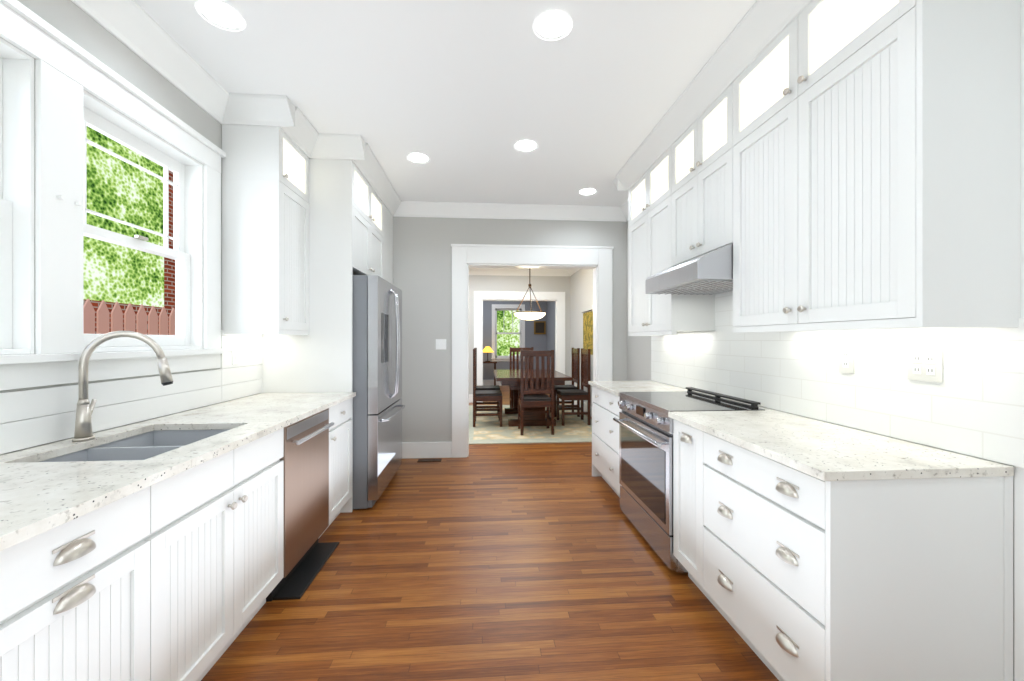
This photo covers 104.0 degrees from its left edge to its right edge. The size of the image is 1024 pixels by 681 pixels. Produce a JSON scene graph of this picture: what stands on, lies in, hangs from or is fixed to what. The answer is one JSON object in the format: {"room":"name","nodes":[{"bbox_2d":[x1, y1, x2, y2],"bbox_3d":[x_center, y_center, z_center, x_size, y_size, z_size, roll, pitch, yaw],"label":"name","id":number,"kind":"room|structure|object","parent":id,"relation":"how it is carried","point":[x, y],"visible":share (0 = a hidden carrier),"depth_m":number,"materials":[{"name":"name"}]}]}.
{"room":"kitchen","nodes":[
{"label":"kitchen","id":0,"kind":"room"},
{"bbox_2d":[0,0,260,454],"bbox_3d":[-1.830,-0.100,1.386,0.150,2.800,6.230,0,0,-4],"label":"wall","id":1,"kind":"structure","parent":0,"point":[74,22],"depth_m":1.82,"materials":[{"name":"grey paint"}]},
{"bbox_2d":[0,0,227,390],"bbox_3d":[-1.814,-0.505,1.533,0.196,1.350,1.960,0,0,-4],"label":"window","id":2,"kind":"structure","parent":1,"relation":"in","point":[68,109],"depth_m":1.59,"materials":[{"name":"white wood"}]},
{"bbox_2d":[0,330,261,453],"bbox_3d":[-1.694,0.161,0.637,0.012,0.454,4.695,0,0,-4],"label":"backsplash","id":3,"kind":"structure","parent":1,"relation":"attached to","point":[33,431],"depth_m":1.84,"materials":[{"name":"white"}]},
{"bbox_2d":[71,0,228,123],"bbox_3d":[-1.627,-1.433,0.406,0.115,0.135,4.245,0,0,-4],"label":"crown molding","id":4,"kind":"structure","parent":1,"relation":"attached to","point":[137,29],"depth_m":1.96,"materials":[{"name":"white wood"}]},
{"bbox_2d":[221,101,312,332],"bbox_3d":[-1.678,-0.784,2.766,0.346,1.428,0.450,0,0,-4],"label":"upper cabinet","id":5,"kind":"object","parent":1,"relation":"attached to","point":[308,211],"depth_m":2.55,"materials":[{"name":"white wood"}]},
{"bbox_2d":[313,141,384,284],"bbox_3d":[-1.575,-1.029,3.493,0.656,0.938,0.945,0,0,-4],"label":"upper cabinet","id":6,"kind":"object","parent":1,"relation":"attached to","point":[349,199],"depth_m":3.02,"materials":[{"name":"white wood"}]},
{"bbox_2d":[134,0,756,268],"bbox_3d":[-0.860,-1.550,4.951,5.100,0.100,13.600,0,0,-4],"label":"ceiling","id":7,"kind":"structure","parent":0,"point":[463,96],"depth_m":2.26,"materials":[{"name":"white paint"}]},
{"bbox_2d":[195,0,245,31],"bbox_3d":[-1.336,-1.496,1.838,0.189,0.006,0.189,0,0,-10],"label":"recessed light","id":8,"kind":"object","parent":7,"relation":"in","point":[219,13],"depth_m":1.84,"materials":[{"name":"white plastic"}]},
{"bbox_2d":[406,153,429,163],"bbox_3d":[-0.769,-1.496,3.283,0.189,0.006,0.189,0,0,-10],"label":"recessed light","id":9,"kind":"object","parent":7,"relation":"in","point":[414,157],"depth_m":3.29,"materials":[{"name":"white plastic"}]},
{"bbox_2d":[514,140,537,151],"bbox_3d":[0.108,-1.496,3.076,0.189,0.006,0.189,0,0,-10],"label":"recessed light","id":10,"kind":"object","parent":7,"relation":"in","point":[523,145],"depth_m":3.07,"materials":[{"name":"white plastic"}]},
{"bbox_2d":[513,268,545,319],"bbox_3d":[0.294,-0.917,6.588,0.546,1.164,0.546,0,0,-4],"label":"pendant light","id":11,"kind":"object","parent":7,"relation":"hanging from","point":[529,315],"visible":0.88,"depth_m":6.43,"materials":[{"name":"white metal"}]},
{"bbox_2d":[533,9,572,40],"bbox_3d":[0.193,-1.496,1.899,0.189,0.006,0.189,0,0,-10],"label":"recessed light","id":12,"kind":"object","parent":7,"relation":"in","point":[552,24],"depth_m":1.90,"materials":[{"name":"white"}]},
{"bbox_2d":[578,188,596,195],"bbox_3d":[0.761,-1.496,4.026,0.189,0.006,0.189,0,0,-10],"label":"recessed light","id":13,"kind":"object","parent":7,"relation":"in","point":[587,191],"depth_m":4.02,"materials":[{"name":"white plastic"}]},
{"bbox_2d":[201,386,778,680],"bbox_3d":[-2.107,1.360,4.860,10.200,0.120,13.600,0,0,-4],"label":"floor","id":14,"kind":"structure","parent":0,"point":[518,562],"depth_m":2.03,"materials":[{"name":"brown wood"}]},
{"bbox_2d":[0,550,3,680],"bbox_3d":[-1.348,0.861,0.364,0.657,0.880,0.833,0,0,-4],"label":"base cabinet","id":15,"kind":"object","parent":14,"relation":"on","point":[1,552],"depth_m":0.83,"materials":[{"name":"white wood"}]},
{"bbox_2d":[4,475,175,680],"bbox_3d":[-1.390,0.861,0.947,0.657,0.880,0.563,0,0,-4],"label":"base cabinet","id":16,"kind":"object","parent":14,"relation":"on","point":[91,596],"depth_m":1.04,"materials":[{"name":"white wood"}]},
{"bbox_2d":[0,392,355,550],"bbox_3d":[-1.349,0.501,0.665,0.680,0.222,4.682,0,0,-4],"label":"countertop","id":17,"kind":"structure","parent":16,"relation":"on","point":[45,488],"depth_m":1.40,"materials":[{"name":"stone"}]},
{"bbox_2d":[72,331,172,441],"bbox_3d":[-1.581,0.175,1.629,0.277,0.430,0.169,0,0,-4],"label":"faucet","id":18,"kind":"object","parent":17,"relation":"on","point":[83,422],"visible":1,"depth_m":1.57,"materials":[{"name":"silver metal"}]},
{"bbox_2d":[216,398,351,549],"bbox_3d":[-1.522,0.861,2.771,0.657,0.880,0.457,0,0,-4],"label":"base cabinet","id":19,"kind":"object","parent":14,"relation":"on","point":[250,476],"depth_m":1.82,"materials":[{"name":"white wood"}]},
{"bbox_2d":[266,408,333,601],"bbox_3d":[-1.449,0.861,2.259,0.696,0.878,0.569,0,0,-4],"label":"dishwasher","id":20,"kind":"object","parent":14,"relation":"on","point":[305,458],"visible":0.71,"depth_m":2.21,"materials":[{"name":"silver metal"}]},
{"bbox_2d":[273,542,338,599],"bbox_3d":[-1.150,1.293,2.278,0.135,0.013,0.550,0,0,-4],"label":"area rug","id":21,"kind":"object","parent":14,"relation":"on","point":[298,582],"visible":0.98,"depth_m":2.22,"materials":[{"name":"black plastic"}]},
{"bbox_2d":[313,193,392,472],"bbox_3d":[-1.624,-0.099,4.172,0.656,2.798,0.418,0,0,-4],"label":"panel","id":22,"kind":"object","parent":14,"relation":"on","point":[332,304],"depth_m":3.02,"materials":[{"name":"white wood"}]},
{"bbox_2d":[353,275,404,509],"bbox_3d":[-1.439,0.400,3.503,0.896,1.800,0.925,0,0,-4],"label":"refrigerator","id":23,"kind":"object","parent":14,"relation":"on","point":[378,407],"visible":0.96,"depth_m":3.07,"materials":[{"name":"grey metal"}]},
{"bbox_2d":[417,459,441,461],"bbox_3d":[-0.890,1.297,4.327,0.250,0.006,0.100,0,0,-4],"label":"floor vent","id":24,"kind":"object","parent":14,"relation":"in","point":[429,460],"visible":0.86,"depth_m":4.31,"materials":[{"name":"brown metal"}]},
{"bbox_2d":[483,347,496,384],"bbox_3d":[-0.669,0.735,11.030,0.500,1.130,0.400,0,0,-4],"label":"table","id":25,"kind":"object","parent":14,"relation":"on","point":[487,349],"visible":0.69,"depth_m":10.91,"materials":[{"name":"brown wood"}]},
{"bbox_2d":[469,404,591,444],"bbox_3d":[0.258,1.294,6.536,2.060,0.010,2.960,0,0,-4],"label":"rug","id":26,"kind":"object","parent":14,"relation":"on","point":[490,430],"visible":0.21,"depth_m":5.67,"materials":[{"name":"fabric"}]},
{"bbox_2d":[474,348,499,417],"bbox_3d":[-0.428,0.708,6.867,0.440,1.160,0.460,0,0,-4],"label":"chair","id":27,"kind":"object","parent":26,"relation":"on","point":[488,387],"visible":0.35,"depth_m":6.90,"materials":[{"name":"brown wood"}]},
{"bbox_2d":[473,348,501,426],"bbox_3d":[-0.379,0.708,6.189,0.440,1.160,0.460,0,0,-4],"label":"chair","id":28,"kind":"object","parent":26,"relation":"on","point":[487,395],"visible":1,"depth_m":5.97,"materials":[{"name":"brown wood"}]},
{"bbox_2d":[510,347,533,407],"bbox_3d":[0.199,0.708,7.494,0.460,1.160,0.440,0,0,-4],"label":"chair","id":29,"kind":"object","parent":26,"relation":"on","point":[516,350],"visible":0.31,"depth_m":7.68,"materials":[{"name":"brown wood"}]},
{"bbox_2d":[493,369,571,426],"bbox_3d":[0.265,0.911,6.576,1.100,0.753,1.640,0,0,-4],"label":"dining table","id":30,"kind":"object","parent":26,"relation":"on","point":[510,379],"visible":0.69,"depth_m":6.01,"materials":[{"name":"brown wood"}]},
{"bbox_2d":[518,350,553,434],"bbox_3d":[0.332,0.708,5.659,0.460,1.160,0.440,0,0,-4],"label":"chair","id":31,"kind":"object","parent":26,"relation":"on","point":[541,398],"visible":1,"depth_m":5.45,"materials":[{"name":"brown wood"}]},
{"bbox_2d":[550,348,579,416],"bbox_3d":[0.909,0.708,6.964,0.440,1.160,0.460,0,0,-4],"label":"chair","id":32,"kind":"object","parent":26,"relation":"on","point":[576,365],"visible":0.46,"depth_m":6.77,"materials":[{"name":"brown wood"}]},
{"bbox_2d":[556,348,590,425],"bbox_3d":[0.958,0.708,6.286,0.440,1.160,0.460,0,0,-4],"label":"chair","id":33,"kind":"object","parent":26,"relation":"on","point":[581,394],"visible":1,"depth_m":6.10,"materials":[{"name":"brown wood"}]},
{"bbox_2d":[592,386,624,496],"bbox_3d":[1.098,0.861,3.452,0.604,0.880,0.827,0,0,-4],"label":"base cabinet","id":34,"kind":"object","parent":14,"relation":"on","point":[605,431],"depth_m":3.41,"materials":[{"name":"white wood"}]},
{"bbox_2d":[673,419,691,579],"bbox_3d":[1.198,0.861,2.072,0.604,0.880,0.300,0,0,-4],"label":"base cabinet","id":35,"kind":"object","parent":14,"relation":"on","point":[682,433],"depth_m":2.11,"materials":[{"name":"white wood"}]},
{"bbox_2d":[613,387,764,572],"bbox_3d":[1.085,0.826,2.625,0.613,0.948,0.816,0,0,-4],"label":"range","id":36,"kind":"object","parent":14,"relation":"on","point":[644,421],"visible":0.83,"depth_m":2.48,"materials":[{"name":"silver metal"}]},
{"bbox_2d":[692,427,1012,680],"bbox_3d":[1.232,0.861,1.601,0.604,0.880,0.757,0,0,-4],"label":"base cabinet","id":37,"kind":"object","parent":14,"relation":"on","point":[795,575],"depth_m":1.24,"materials":[{"name":"white wood"}]},
{"bbox_2d":[589,381,1013,480],"bbox_3d":[1.145,0.405,2.544,0.625,0.030,2.670,0,0,-4],"label":"countertop","id":38,"kind":"structure","parent":37,"relation":"on","point":[823,451],"depth_m":1.47,"materials":[{"name":"stone"}]},
{"bbox_2d":[393,217,626,442],"bbox_3d":[-0.205,-0.100,4.557,3.850,2.800,0.140,0,0,-4],"label":"wall","id":39,"kind":"structure","parent":0,"point":[422,264],"depth_m":4.44,"materials":[{"name":"grey paint"}]},
{"bbox_2d":[402,442,451,458],"bbox_3d":[-1.319,1.212,4.397,1.305,0.175,0.018,0,0,-4],"label":"baseboard","id":40,"kind":"structure","parent":39,"relation":"attached to","point":[410,450],"depth_m":4.42,"materials":[{"name":"white wood"}]},
{"bbox_2d":[436,339,445,349],"bbox_3d":[-0.788,0.043,4.438,0.116,0.115,0.012,0,0,-4],"label":"switch plate","id":41,"kind":"object","parent":39,"relation":"attached to","point":[440,344],"visible":1,"depth_m":4.44,"materials":[{"name":"white plastic"}]},
{"bbox_2d":[393,201,627,221],"bbox_3d":[0.009,-1.433,4.445,2.640,0.135,0.115,0,0,-4],"label":"crown molding","id":42,"kind":"structure","parent":39,"relation":"attached to","point":[406,208],"depth_m":4.43,"materials":[{"name":"white wood"}]},
{"bbox_2d":[451,244,613,457],"bbox_3d":[0.234,0.115,4.584,1.840,2.370,0.190,0,0,-4],"label":"door frame","id":43,"kind":"structure","parent":39,"relation":"attached to","point":[597,260],"depth_m":4.48,"materials":[{"name":"white wood"}]},
{"bbox_2d":[483,301,546,379],"bbox_3d":[-1.337,-0.100,11.534,4.700,2.800,0.200,0,0,-4],"label":"wall","id":44,"kind":"structure","parent":0,"point":[537,342],"depth_m":11.54,"materials":[{"name":"grey paint"}]},
{"bbox_2d":[483,380,501,385],"bbox_3d":[-1.332,1.212,11.424,4.696,0.175,0.020,0,0,-4],"label":"baseboard","id":45,"kind":"structure","parent":44,"relation":"attached to","point":[485,382],"depth_m":11.47,"materials":[{"name":"white wood"}]},
{"bbox_2d":[491,304,524,360],"bbox_3d":[-0.105,-0.220,11.543,1.000,1.640,0.140,0,0,-4],"label":"window","id":46,"kind":"structure","parent":44,"relation":"in","point":[508,307],"depth_m":11.53,"materials":[{"name":"white wood"}]},
{"bbox_2d":[534,321,545,333],"bbox_3d":[0.805,-0.370,11.574,0.340,0.380,0.027,0,0,-4],"label":"picture","id":47,"kind":"object","parent":44,"relation":"attached to","point":[539,327],"visible":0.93,"depth_m":11.56,"materials":[{"name":"gold metal"}]},
{"bbox_2d":[469,275,569,393],"bbox_3d":[-1.111,-0.100,8.412,4.700,2.800,0.140,0,0,-4],"label":"wall","id":48,"kind":"structure","parent":0,"point":[518,283],"depth_m":8.43,"materials":[{"name":"grey paint"}]},
{"bbox_2d":[469,394,472,402],"bbox_3d":[-2.123,1.212,8.259,2.660,0.175,0.018,0,0,-4],"label":"baseboard","id":49,"kind":"structure","parent":48,"relation":"attached to","point":[470,395],"depth_m":8.34,"materials":[{"name":"white wood"}]},
{"bbox_2d":[469,268,566,275],"bbox_3d":[-1.102,-1.433,8.284,4.700,0.135,0.115,0,0,-4],"label":"crown molding","id":50,"kind":"structure","parent":48,"relation":"attached to","point":[472,271],"depth_m":8.37,"materials":[{"name":"white"}]},
{"bbox_2d":[474,291,564,401],"bbox_3d":[0.161,0.135,8.494,1.930,2.330,0.160,0,0,-4],"label":"door frame","id":51,"kind":"structure","parent":48,"relation":"attached to","point":[480,297],"depth_m":8.42,"materials":[{"name":"white wood"}]},
{"bbox_2d":[547,301,554,369],"bbox_3d":[1.081,-0.100,10.125,0.080,2.800,2.960,0,0,-4],"label":"wall","id":52,"kind":"structure","parent":0,"point":[550,325],"depth_m":10.81,"materials":[{"name":"grey paint"}]},
{"bbox_2d":[570,269,592,405],"bbox_3d":[1.355,-0.100,8.285,0.200,2.800,7.070,0,0,-4],"label":"wall","id":53,"kind":"structure","parent":0,"point":[581,290],"depth_m":7.69,"materials":[{"name":"grey paint"}]},
{"bbox_2d":[567,269,578,275],"bbox_3d":[1.316,-1.433,6.627,0.115,0.135,3.510,0,0,-4],"label":"crown molding","id":54,"kind":"structure","parent":53,"relation":"attached to","point":[570,272],"depth_m":8.22,"materials":[{"name":"white"}]},
{"bbox_2d":[569,400,591,416],"bbox_3d":[1.364,1.212,6.631,0.020,0.175,3.770,0,0,-4],"label":"baseboard","id":55,"kind":"structure","parent":53,"relation":"attached to","point":[575,401],"depth_m":7.24,"materials":[{"name":"white wood"}]},
{"bbox_2d":[582,310,592,354],"bbox_3d":[1.335,-0.141,6.965,0.027,0.763,0.900,0,0,-4],"label":"artwork","id":56,"kind":"object","parent":53,"relation":"attached to","point":[587,330],"visible":0.57,"depth_m":6.99,"materials":[{"name":"yellow paint"}]},
{"bbox_2d":[627,221,1013,680],"bbox_3d":[1.636,-0.100,1.638,0.200,2.800,6.230,0,0,-4],"label":"wall","id":57,"kind":"structure","parent":0,"point":[638,358],"depth_m":4.15,"materials":[{"name":"grey paint"}]},
{"bbox_2d":[619,200,627,219],"bbox_3d":[1.301,-1.433,4.070,0.115,0.135,0.810,0,0,-4],"label":"crown molding","id":58,"kind":"structure","parent":57,"relation":"attached to","point":[623,210],"depth_m":4.49,"materials":[{"name":"white wood"}]},
{"bbox_2d":[625,128,714,335],"bbox_3d":[1.253,-0.784,3.238,0.327,1.428,0.838,0,0,-4],"label":"upper cabinet","id":59,"kind":"object","parent":57,"relation":"attached to","point":[646,183],"depth_m":3.11,"materials":[{"name":"white wood"}]},
{"bbox_2d":[669,60,728,267],"bbox_3d":[1.308,-1.009,2.476,0.327,0.978,0.690,0,0,-4],"label":"upper cabinet","id":60,"kind":"object","parent":57,"relation":"attached to","point":[699,136],"depth_m":2.41,"materials":[{"name":"white wood"}]},
{"bbox_2d":[646,243,732,294],"bbox_3d":[1.213,-0.417,2.469,0.517,0.202,0.682,0,0,-4],"label":"range hood","id":61,"kind":"object","parent":60,"relation":"attached to","point":[710,273],"visible":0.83,"depth_m":2.25,"materials":[{"name":"silver metal"}]},
{"bbox_2d":[651,291,1023,467],"bbox_3d":[1.463,-0.066,2.562,0.010,0.908,2.700,0,0,-4],"label":"backsplash","id":62,"kind":"structure","parent":57,"relation":"attached to","point":[972,404],"depth_m":1.67,"materials":[{"name":"tile"}]},
{"bbox_2d":[839,346,854,372],"bbox_3d":[1.508,0.086,1.804,0.009,0.118,0.072,0,0,-4],"label":"electrical outlet","id":63,"kind":"object","parent":62,"relation":"attached to","point":[846,354],"depth_m":1.80,"materials":[{"name":"white plastic"}]},
{"bbox_2d":[907,349,942,381],"bbox_3d":[1.531,0.090,1.485,0.009,0.118,0.116,0,0,-4],"label":"electrical outlet","id":64,"kind":"object","parent":62,"relation":"attached to","point":[924,364],"depth_m":1.48,"materials":[{"name":"white plastic"}]},
{"bbox_2d":[729,0,1020,331],"bbox_3d":[1.366,-0.784,1.674,0.327,1.428,0.918,0,0,-4],"label":"upper cabinet","id":65,"kind":"object","parent":57,"relation":"attached to","point":[821,165],"depth_m":1.35,"materials":[{"name":"white wood"}]},
{"bbox_2d":[1014,0,1023,680],"bbox_3d":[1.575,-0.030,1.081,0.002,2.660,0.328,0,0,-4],"label":"door frame","id":66,"kind":"structure","parent":57,"relation":"attached to","point":[1018,573],"depth_m":1.23,"materials":[{"name":"white wood"}]},
{"label":"outside","id":67,"kind":"structure","parent":0,"visible":0},
{"bbox_2d":[83,126,163,306],"bbox_3d":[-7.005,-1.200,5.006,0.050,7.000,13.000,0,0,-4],"label":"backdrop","id":68,"kind":"structure","parent":67,"point":[117,188],"depth_m":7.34,"materials":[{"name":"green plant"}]},
{"bbox_2d":[83,171,174,334],"bbox_3d":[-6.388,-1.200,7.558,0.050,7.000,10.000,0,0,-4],"label":"brick house","id":69,"kind":"structure","parent":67,"point":[169,284],"depth_m":7.37,"materials":[{"name":"red brick"}]},
{"bbox_2d":[497,310,519,355],"bbox_3d":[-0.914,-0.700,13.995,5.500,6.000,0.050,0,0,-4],"label":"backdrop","id":70,"kind":"structure","parent":67,"point":[505,342],"depth_m":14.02,"materials":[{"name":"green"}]},
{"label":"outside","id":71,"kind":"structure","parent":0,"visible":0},
{"bbox_2d":[83,299,174,334],"bbox_3d":[-4.593,0.925,4.986,0.060,2.750,7.610,0,0,-4],"label":"fence","id":72,"kind":"object","parent":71,"point":[103,319],"depth_m":4.77,"materials":[{"name":"beige wood"}]}
]}

